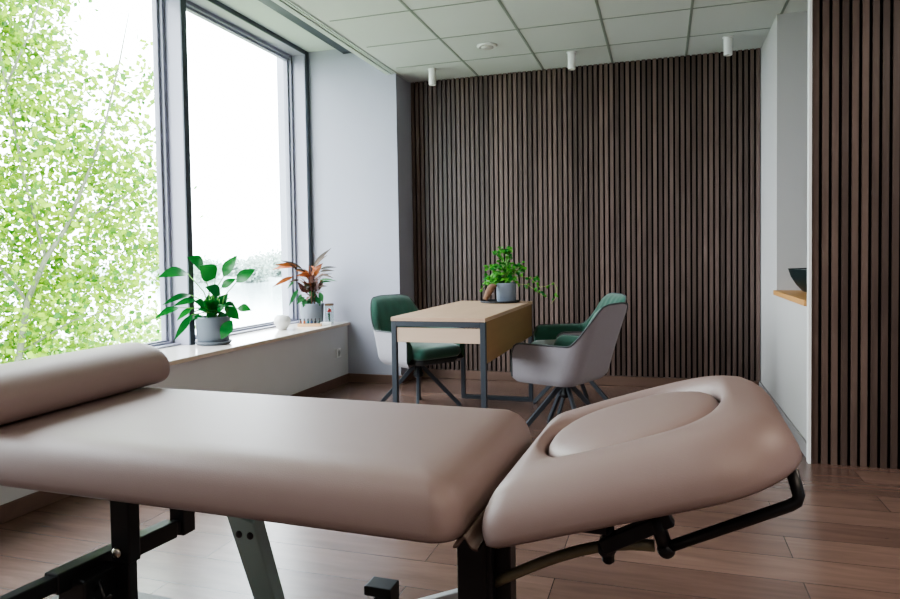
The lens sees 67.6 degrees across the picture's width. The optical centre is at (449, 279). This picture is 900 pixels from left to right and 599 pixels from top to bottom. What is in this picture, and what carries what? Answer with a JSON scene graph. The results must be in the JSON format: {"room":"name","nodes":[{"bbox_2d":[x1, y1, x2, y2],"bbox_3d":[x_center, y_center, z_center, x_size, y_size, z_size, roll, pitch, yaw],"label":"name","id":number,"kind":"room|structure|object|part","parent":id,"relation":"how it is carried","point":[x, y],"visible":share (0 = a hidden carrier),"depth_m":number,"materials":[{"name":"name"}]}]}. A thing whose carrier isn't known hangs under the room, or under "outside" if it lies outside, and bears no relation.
{"room":"examination room","nodes":[
{"label":"examination room","id":0,"kind":"room"},
{"bbox_2d":[0,326,347,504],"bbox_3d":[-2.427,-0.410,2.199,0.650,2.915,7.960,0,2,18],"label":"wall","id":1,"kind":"structure","parent":0,"point":[287,367],"depth_m":4.74,"materials":[{"name":"white paint"}]},
{"bbox_2d":[143,0,180,348],"bbox_3d":[-2.062,-0.731,3.682,0.195,2.385,1.570,0,2,18],"label":"window","id":2,"kind":"structure","parent":1,"relation":"in","point":[158,15],"depth_m":4.41,"materials":[{"name":"metal"}]},
{"bbox_2d":[0,373,348,523],"bbox_3d":[-2.089,1.007,2.147,0.014,0.075,7.960,0,2,18],"label":"baseboard","id":3,"kind":"structure","parent":1,"relation":"attached to","point":[21,506],"depth_m":2.98,"materials":[{"name":"brown wood"}]},
{"bbox_2d":[164,0,313,344],"bbox_3d":[-1.575,-0.791,5.221,0.195,2.385,1.660,0,2,18],"label":"window","id":4,"kind":"structure","parent":1,"relation":"in","point":[295,59],"depth_m":4.99,"materials":[{"name":"metal"}]},
{"bbox_2d":[159,321,348,365],"bbox_3d":[-1.876,0.472,3.722,0.575,0.028,4.788,0,2,18],"label":"windowsill","id":5,"kind":"structure","parent":1,"relation":"on","point":[178,352],"depth_m":4.61,"materials":[{"name":"stone"}]},
{"bbox_2d":[155,255,254,345],"bbox_3d":[-1.600,0.136,4.326,0.403,0.593,0.638,0,2,18],"label":"potted plant","id":6,"kind":"object","parent":5,"relation":"on","point":[212,329],"visible":1,"depth_m":4.39,"materials":[{"name":"green plant"}]},
{"bbox_3d":[-1.582,0.327,4.487,0.228,0.170,0.228,0,2,18],"label":"pot","id":7,"kind":"part","parent":6,"relation":"part of","materials":[{"name":"grey ceramic"}]},
{"bbox_2d":[274,315,290,329],"bbox_3d":[-1.329,0.338,5.329,0.134,0.114,0.134,0,2,18],"label":"candle holder","id":8,"kind":"object","parent":5,"relation":"on","point":[282,322],"visible":1,"depth_m":5.28,"materials":[{"name":"white ceramic"}]},
{"bbox_2d":[272,248,335,323],"bbox_3d":[-1.217,0.056,5.727,0.555,0.648,0.328,-1,2,-2],"label":"potted croton","id":9,"kind":"object","parent":5,"relation":"on","point":[309,309],"visible":1,"depth_m":5.67,"materials":[{"name":"plant"}]},
{"bbox_2d":[297,323,321,326],"bbox_3d":[-1.163,0.373,5.571,0.196,0.024,0.044,-1,2,1],"label":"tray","id":10,"kind":"object","parent":5,"relation":"on","point":[298,324],"visible":1,"depth_m":5.55,"materials":[{"name":"beige wood"}]},
{"bbox_2d":[320,322,330,324],"bbox_3d":[-1.044,0.367,5.649,0.090,0.026,0.036,-1,2,1],"label":"box","id":11,"kind":"object","parent":5,"relation":"on","point":[323,323],"visible":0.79,"depth_m":5.63,"materials":[{"name":"white plastic"}]},
{"bbox_2d":[325,303,333,321],"bbox_3d":[-1.035,0.289,5.764,0.077,0.173,0.077,0,2,18],"label":"glass jar","id":12,"kind":"object","parent":5,"relation":"on","point":[326,304],"visible":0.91,"depth_m":5.75,"materials":[{"name":"clear glass"}]},
{"bbox_2d":[169,322,349,364],"bbox_3d":[-1.601,0.471,3.635,0.001,0.021,4.788,0,2,18],"label":"trim","id":13,"kind":"structure","parent":1,"relation":"attached to","point":[345,324],"depth_m":4.47,"materials":[{"name":"stone"}]},
{"bbox_2d":[217,0,334,51],"bbox_3d":[-2.172,-1.920,2.113,1.000,0.100,8.460,0,2,18],"label":"trim","id":14,"kind":"structure","parent":1,"relation":"attached to","point":[258,12],"depth_m":5.21,"materials":[{"name":"paint"}]},
{"bbox_2d":[258,0,351,53],"bbox_3d":[-2.044,-1.842,2.070,0.130,0.054,7.850,0,2,18],"label":"track","id":15,"kind":"object","parent":14,"relation":"attached to","point":[269,3],"visible":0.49,"depth_m":5.10,"materials":[{"name":"grey metal"}]},
{"bbox_2d":[336,348,340,357],"bbox_3d":[-0.952,0.626,5.750,0.012,0.080,0.080,0,2,18],"label":"wall socket","id":16,"kind":"object","parent":1,"relation":"attached to","point":[338,351],"visible":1,"depth_m":5.74,"materials":[{"name":"white plastic"}]},
{"bbox_2d":[300,302,323,323],"bbox_3d":[-1.180,0.289,5.752,0.206,0.180,0.206,0,2,18],"label":"pot","id":17,"kind":"object","parent":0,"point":[308,310],"depth_m":5.67,"materials":[{"name":"white ceramic"}]},
{"bbox_2d":[0,377,899,598],"bbox_3d":[0.466,1.074,1.626,6.500,0.100,8.700,0,2,18],"label":"floor","id":18,"kind":"structure","parent":0,"point":[843,541],"depth_m":2.47,"materials":[{"name":"laminate"}]},
{"bbox_2d":[0,375,805,598],"bbox_3d":[-0.472,0.637,1.630,2.360,0.802,0.973,0,2,19],"label":"massage table","id":19,"kind":"object","parent":18,"relation":"on","point":[477,478],"visible":0.98,"depth_m":1.41,"materials":[{"name":"beige leather"}]},
{"bbox_2d":[0,342,169,424],"bbox_3d":[-1.163,0.293,2.011,0.275,0.139,0.670,0,2,15],"label":"bolster cushion","id":20,"kind":"object","parent":19,"relation":"on","point":[33,387],"visible":1,"depth_m":1.92,"materials":[{"name":"beige leather"}]},
{"bbox_3d":[-0.868,0.751,1.623,0.085,0.105,0.110,0,2,19],"label":"lift motor","id":21,"kind":"part","parent":19,"relation":"part of","materials":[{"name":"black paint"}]},
{"bbox_3d":[-0.816,0.730,1.578,0.064,0.052,0.012,0,2,19],"label":"release lever","id":22,"kind":"part","parent":19,"relation":"part of","materials":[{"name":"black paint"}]},
{"bbox_3d":[-0.555,1.012,1.768,1.510,0.045,0.390,0,2,19],"label":"floor frame","id":23,"kind":"part","parent":19,"relation":"part of","materials":[{"name":"black paint"}]},
{"bbox_3d":[-0.792,0.757,1.649,0.058,0.530,0.037,0,2,19],"label":"leg","id":24,"kind":"part","parent":19,"relation":"part of","materials":[{"name":"black paint"}]},
{"bbox_3d":[-0.474,0.758,1.706,0.082,0.508,0.387,-1,2,-2],"label":"lift arm","id":25,"kind":"part","parent":19,"relation":"part of","materials":[{"name":"grey metal"}]},
{"bbox_2d":[0,387,531,543],"bbox_3d":[-0.709,0.423,1.847,1.770,0.119,0.704,0,2,19],"label":"cushion","id":26,"kind":"object","parent":19,"relation":"on","point":[423,473],"depth_m":1.51,"materials":[{"name":"beige leather"}]},
{"bbox_3d":[0.078,0.750,1.381,0.102,0.536,0.085,0,2,19],"label":"leg","id":27,"kind":"part","parent":19,"relation":"part of","materials":[{"name":"black paint"}]},
{"bbox_3d":[0.300,0.502,1.286,0.038,0.079,0.038,0,2,19],"label":"clamp knob","id":28,"kind":"part","parent":19,"relation":"part of","materials":[{"name":"black paint"}]},
{"bbox_3d":[0.324,0.472,1.276,0.196,0.092,0.050,0,2,19],"label":"tilt lever","id":29,"kind":"part","parent":19,"relation":"part of","materials":[{"name":"black paint"}]},
{"bbox_2d":[482,375,801,548],"bbox_3d":[0.409,0.344,1.454,0.576,0.109,0.694,-19,-4,19],"label":"cushion","id":30,"kind":"object","parent":19,"relation":"on","point":[707,441],"depth_m":1.18,"materials":[{"name":"beige leather"}]},
{"bbox_2d":[370,294,464,406],"bbox_3d":[-0.252,0.519,4.861,0.526,0.811,0.615,-3,3,-40],"label":"armchair","id":31,"kind":"object","parent":18,"relation":"on","point":[411,355],"visible":0.68,"depth_m":4.77,"materials":[{"name":"green fabric"}]},
{"bbox_3d":[-0.390,0.766,4.844,0.304,0.324,0.032,-1,2,-2],"label":"leg","id":32,"kind":"part","parent":31,"relation":"part of","materials":[{"name":"metal"}]},
{"bbox_3d":[-0.227,0.769,4.682,0.032,0.324,0.304,-1,2,-2],"label":"leg","id":33,"kind":"part","parent":31,"relation":"part of","materials":[{"name":"metal"}]},
{"bbox_3d":[-0.228,0.758,5.007,0.032,0.324,0.304,-1,2,-2],"label":"leg","id":34,"kind":"part","parent":31,"relation":"part of","materials":[{"name":"metal"}]},
{"bbox_3d":[-0.193,0.561,4.794,0.380,0.041,0.375,-3,3,-40],"label":"seat","id":35,"kind":"part","parent":31,"relation":"part of","materials":[{"name":"green fabric"}]},
{"bbox_3d":[-0.196,0.495,4.794,0.410,0.093,0.440,-3,3,-40],"label":"seat","id":36,"kind":"part","parent":31,"relation":"part of","materials":[{"name":"green fabric"}]},
{"bbox_3d":[-0.065,0.761,4.845,0.304,0.324,0.032,-1,2,-2],"label":"leg","id":37,"kind":"part","parent":31,"relation":"part of","materials":[{"name":"metal"}]},
{"bbox_2d":[391,301,532,407],"bbox_3d":[0.144,0.559,4.428,0.556,0.750,1.405,0,2,18],"label":"desk","id":38,"kind":"object","parent":18,"relation":"on","point":[502,326],"visible":0.78,"depth_m":3.84,"materials":[{"name":"brown wood"}]},
{"bbox_3d":[-0.312,0.597,3.854,0.030,0.726,0.030,0,2,18],"label":"leg","id":39,"kind":"part","parent":38,"relation":"part of","materials":[{"name":"metal"}]},
{"bbox_3d":[-0.068,0.247,3.764,0.494,0.030,0.030,0,2,18],"label":"rail","id":40,"kind":"part","parent":38,"relation":"part of","materials":[{"name":"metal"}]},
{"bbox_3d":[-0.067,0.310,3.766,0.492,0.083,0.018,0,2,18],"label":"panel","id":41,"kind":"part","parent":38,"relation":"part of","materials":[{"name":"brown wood"}]},
{"bbox_3d":[0.101,0.546,5.161,0.030,0.726,0.030,0,2,18],"label":"leg","id":42,"kind":"part","parent":38,"relation":"part of","materials":[{"name":"metal"}]},
{"bbox_3d":[0.187,0.594,3.697,0.030,0.726,0.030,0,2,18],"label":"leg","id":43,"kind":"part","parent":38,"relation":"part of","materials":[{"name":"metal"}]},
{"bbox_3d":[0.356,0.893,5.094,0.494,0.030,0.030,0,2,18],"label":"foot rail","id":44,"kind":"part","parent":38,"relation":"part of","materials":[{"name":"metal"}]},
{"bbox_2d":[480,299,519,303],"bbox_3d":[0.365,0.156,4.918,0.288,0.014,0.288,0,2,18],"label":"round tray","id":45,"kind":"object","parent":38,"relation":"on","point":[493,301],"visible":0.67,"depth_m":4.82,"materials":[{"name":"stone"}]},
{"bbox_2d":[483,284,496,300],"bbox_3d":[0.288,0.087,4.798,0.104,0.125,0.060,-1,2,1],"label":"bark piece","id":46,"kind":"object","parent":45,"relation":"on","point":[489,290],"visible":1,"depth_m":4.77,"materials":[{"name":"brown wood"}]},
{"bbox_2d":[496,282,515,301],"bbox_3d":[0.411,0.088,4.900,0.146,0.136,0.146,0,2,18],"label":"pot","id":47,"kind":"object","parent":45,"relation":"on","point":[506,291],"depth_m":4.84,"materials":[{"name":"grey ceramic"}]},
{"bbox_2d":[479,246,557,303],"bbox_3d":[0.497,-0.038,4.883,0.570,0.424,0.187,-1,2,0],"label":"potted plant","id":48,"kind":"object","parent":45,"relation":"on","point":[506,289],"visible":0.95,"depth_m":4.85,"materials":[{"name":"plant"}]},
{"bbox_3d":[0.396,0.322,4.340,0.018,0.232,1.339,0,2,18],"label":"modesty panel","id":49,"kind":"part","parent":38,"relation":"part of","materials":[{"name":"brown wood"}]},
{"bbox_3d":[0.600,0.544,5.003,0.030,0.726,0.030,0,2,18],"label":"leg","id":50,"kind":"part","parent":38,"relation":"part of","materials":[{"name":"metal"}]},
{"bbox_2d":[511,302,627,426],"bbox_3d":[0.722,0.532,4.040,0.615,0.811,0.526,1,3,40],"label":"armchair","id":51,"kind":"object","parent":18,"relation":"on","point":[572,361],"visible":0.94,"depth_m":3.88,"materials":[{"name":"grey fabric"}]},
{"bbox_3d":[0.543,0.779,4.038,0.203,0.324,0.242,1,3,40],"label":"leg","id":52,"kind":"part","parent":51,"relation":"part of","materials":[{"name":"metal"}]},
{"bbox_3d":[0.672,0.771,4.229,0.032,0.324,0.304,-1,2,-12],"label":"leg","id":53,"kind":"part","parent":51,"relation":"part of","materials":[{"name":"metal"}]},
{"bbox_3d":[0.729,0.781,3.910,0.032,0.324,0.304,-1,2,-12],"label":"leg","id":54,"kind":"part","parent":51,"relation":"part of","materials":[{"name":"metal"}]},
{"bbox_3d":[0.860,0.772,4.098,0.303,0.324,0.032,-1,2,-12],"label":"leg","id":55,"kind":"part","parent":51,"relation":"part of","materials":[{"name":"metal"}]},
{"bbox_2d":[531,292,626,414],"bbox_3d":[0.909,0.504,4.785,0.615,0.811,0.526,-1,2,-9],"label":"armchair","id":56,"kind":"object","parent":18,"relation":"on","point":[545,334],"visible":0.39,"depth_m":4.96,"materials":[{"name":"green fabric"}]},
{"bbox_3d":[0.741,0.748,4.871,0.304,0.324,0.032,0,2,29],"label":"leg","id":57,"kind":"part","parent":56,"relation":"part of","materials":[{"name":"metal"}]},
{"bbox_3d":[0.822,0.480,4.770,0.440,0.093,0.410,-1,2,-9],"label":"seat","id":58,"kind":"part","parent":56,"relation":"part of","materials":[{"name":"green fabric"}]},
{"bbox_3d":[0.797,0.754,4.649,0.032,0.324,0.304,0,2,29],"label":"leg","id":59,"kind":"part","parent":56,"relation":"part of","materials":[{"name":"metal"}]},
{"bbox_3d":[0.963,0.743,4.927,0.032,0.324,0.304,0,2,29],"label":"leg","id":60,"kind":"part","parent":56,"relation":"part of","materials":[{"name":"metal"}]},
{"bbox_3d":[1.020,0.749,4.705,0.304,0.324,0.032,0,2,29],"label":"leg","id":61,"kind":"part","parent":56,"relation":"part of","materials":[{"name":"metal"}]},
{"bbox_2d":[276,49,760,381],"bbox_3d":[0.560,-0.576,5.762,4.200,2.915,0.640,0,2,18],"label":"wall","id":62,"kind":"structure","parent":0,"point":[361,136],"depth_m":5.87,"materials":[{"name":"white paint"}]},
{"bbox_2d":[272,0,409,81],"bbox_3d":[-1.652,-1.790,2.058,0.095,0.372,8.260,0,2,18],"label":"trim","id":63,"kind":"structure","parent":62,"relation":"attached to","point":[290,6],"depth_m":4.68,"materials":[{"name":"paint"}]},
{"bbox_2d":[349,369,758,386],"bbox_3d":[0.768,0.846,5.602,3.352,0.078,0.384,0,2,18],"label":"baseboard","id":64,"kind":"structure","parent":62,"relation":"attached to","point":[438,373],"depth_m":5.85,"materials":[{"name":"brown wood"}]},
{"bbox_2d":[330,0,788,76],"bbox_3d":[0.990,-1.632,1.312,5.290,0.005,8.417,0,2,18],"label":"grid","id":65,"kind":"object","parent":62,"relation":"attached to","point":[691,8],"depth_m":4.66,"materials":[{"name":"white metal"}]},
{"bbox_2d":[411,48,759,380],"bbox_3d":[1.036,-0.489,5.651,2.872,2.575,0.031,0,2,18],"label":"wall panel","id":66,"kind":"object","parent":62,"relation":"attached to","point":[639,180],"depth_m":5.54,"materials":[{"name":"brown wood"}]},
{"bbox_2d":[291,0,807,82],"bbox_3d":[1.015,-1.691,1.293,5.630,0.118,8.800,0,2,18],"label":"ceiling","id":67,"kind":"structure","parent":0,"point":[485,16],"depth_m":4.66,"materials":[{"name":"tile"}]},
{"bbox_2d":[427,68,436,85],"bbox_3d":[-0.147,-1.692,5.606,0.080,0.132,0.080,0,2,18],"label":"ceiling spotlight","id":68,"kind":"object","parent":67,"relation":"attached to","point":[432,71],"visible":1,"depth_m":5.58,"materials":[{"name":"white plastic"}]},
{"bbox_2d":[477,42,496,49],"bbox_3d":[0.276,-1.732,4.999,0.150,0.025,0.150,0,2,18],"label":"smoke detector","id":69,"kind":"object","parent":67,"relation":"attached to","point":[486,45],"visible":1,"depth_m":4.96,"materials":[{"name":"white plastic"}]},
{"bbox_2d":[566,51,576,70],"bbox_3d":[0.942,-1.695,5.199,0.080,0.132,0.080,0,2,18],"label":"ceiling spotlight","id":70,"kind":"object","parent":67,"relation":"attached to","point":[571,54],"visible":1,"depth_m":5.17,"materials":[{"name":"white plastic"}]},
{"bbox_2d":[722,35,733,55],"bbox_3d":[2.023,-1.701,4.889,0.080,0.132,0.080,0,2,18],"label":"ceiling spotlight","id":71,"kind":"object","parent":67,"relation":"attached to","point":[728,40],"visible":1,"depth_m":4.86,"materials":[{"name":"white plastic"}]},
{"bbox_2d":[760,11,807,401],"bbox_3d":[2.898,-0.459,4.810,1.170,2.675,1.054,0,2,18],"label":"wall","id":72,"kind":"structure","parent":0,"point":[784,50],"depth_m":4.47,"materials":[{"name":"white paint"}]},
{"bbox_2d":[777,296,806,440],"bbox_3d":[2.098,0.519,4.009,0.120,0.799,1.024,0,2,18],"label":"wall","id":73,"kind":"structure","parent":0,"point":[791,316],"depth_m":3.96,"materials":[{"name":"white paint"}]},
{"bbox_2d":[759,382,806,456],"bbox_3d":[2.142,0.867,4.366,0.014,0.078,1.854,0,2,18],"label":"baseboard","id":74,"kind":"structure","parent":73,"relation":"attached to","point":[800,439],"depth_m":3.90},
{"bbox_2d":[773,290,806,305],"bbox_3d":[2.535,0.100,3.857,1.092,0.032,1.019,0,2,18],"label":"countertop","id":75,"kind":"structure","parent":73,"relation":"on","point":[796,296],"depth_m":4.01,"materials":[{"name":"brown wood"}]},
{"bbox_2d":[788,268,806,291],"bbox_3d":[2.288,0.004,4.104,0.400,0.150,0.400,0,2,18],"label":"stone bowl","id":76,"kind":"object","parent":75,"relation":"on","point":[799,275],"visible":0.26,"depth_m":4.07,"materials":[{"name":"stone"}]},
{"bbox_2d":[806,0,811,463],"bbox_3d":[1.829,-0.386,3.419,0.012,2.655,0.045,0,2,18],"label":"trim","id":77,"kind":"structure","parent":73,"relation":"attached to","point":[809,97],"depth_m":3.41,"materials":[{"name":"white paint"}]},
{"bbox_2d":[811,0,899,468],"bbox_3d":[2.970,-0.391,3.060,2.378,2.655,0.030,0,2,18],"label":"wall panel","id":78,"kind":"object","parent":73,"relation":"attached to","point":[855,298],"depth_m":3.35,"materials":[{"name":"brown wood"}]},
{"label":"outside","id":79,"kind":"structure","parent":0,"visible":0},
{"bbox_2d":[3,268,281,282],"bbox_3d":[-97.488,-2.767,288.851,300.000,6.138,85.990,0,2,18],"label":"shore","id":80,"kind":"structure","parent":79,"point":[270,279],"depth_m":262.28,"materials":[{"name":"white"}]},
{"bbox_2d":[151,264,159,281],"bbox_3d":[-106.424,-2.400,252.536,12.846,11.384,10.788,0,2,18],"label":"tree","id":81,"kind":"object","parent":80,"relation":"on","point":[156,271],"visible":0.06,"depth_m":250.79,"materials":[{"name":"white plant"}]},
{"bbox_2d":[193,255,221,282],"bbox_3d":[-89.917,-3.188,246.961,13.185,13.913,15.700,-1,2,-5],"label":"tree","id":82,"kind":"object","parent":80,"relation":"on","point":[197,277],"visible":0.24,"depth_m":245.79,"materials":[{"name":"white plant"}]},
{"bbox_2d":[215,257,223,270],"bbox_3d":[-99.737,-3.834,286.582,13.559,12.016,11.387,-1,2,3],"label":"tree","id":83,"kind":"object","parent":80,"relation":"on","point":[216,261],"visible":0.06,"depth_m":286.34,"materials":[{"name":"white plant"}]},
{"bbox_2d":[219,254,245,276],"bbox_3d":[-83.066,-3.659,263.199,14.987,13.281,12.586,-1,2,-12],"label":"tree","id":84,"kind":"object","parent":80,"relation":"on","point":[235,270],"visible":0.32,"depth_m":260.88,"materials":[{"name":"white plant"}]},
{"bbox_2d":[234,252,273,282],"bbox_3d":[-71.146,-3.291,241.582,15.700,13.913,13.185,-2,2,-27],"label":"tree","id":85,"kind":"object","parent":80,"relation":"on","point":[260,271],"visible":0.74,"depth_m":240.54,"materials":[{"name":"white plant"}]},
{"bbox_2d":[246,248,272,272],"bbox_3d":[-78.843,-5.216,280.511,15.583,16.443,18.555,-2,2,-19],"label":"tree","id":86,"kind":"object","parent":80,"relation":"on","point":[262,255],"visible":0.11,"depth_m":278.41,"materials":[{"name":"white plant"}]},
{"bbox_2d":[265,244,281,277],"bbox_3d":[-63.340,-4.991,256.165,16.781,17.708,19.982,-2,2,-34],"label":"tree","id":87,"kind":"object","parent":80,"relation":"on","point":[276,257],"visible":0.3,"depth_m":253.87,"materials":[{"name":"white plant"}]},
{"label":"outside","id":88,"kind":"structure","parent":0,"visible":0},
{"bbox_3d":[-13.095,6.535,14.884,26.000,0.500,100.000,0,2,18],"label":"ground","id":89,"kind":"structure","parent":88,"visible":0},
{"bbox_2d":[1,295,195,362],"bbox_3d":[-6.811,3.753,13.523,4.941,6.922,3.364,-2,2,-18],"label":"tree","id":90,"kind":"object","parent":89,"relation":"on","point":[145,339],"visible":0.02,"depth_m":13.24,"materials":[{"name":"green plant"}]},
{"bbox_2d":[0,0,203,363],"bbox_3d":[-5.523,0.803,8.544,4.590,13.552,2.358,-2,2,-20],"label":"birch tree","id":91,"kind":"object","parent":89,"relation":"on","point":[15,47],"visible":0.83,"depth_m":8.39,"materials":[{"name":"green plant"}]},
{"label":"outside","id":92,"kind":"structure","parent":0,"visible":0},
{"bbox_2d":[0,265,282,360],"bbox_3d":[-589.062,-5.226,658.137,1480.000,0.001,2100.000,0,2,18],"label":"lake","id":93,"kind":"structure","parent":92,"point":[264,300],"depth_m":133.81,"materials":[{"name":"grey liquid"}]}
]}

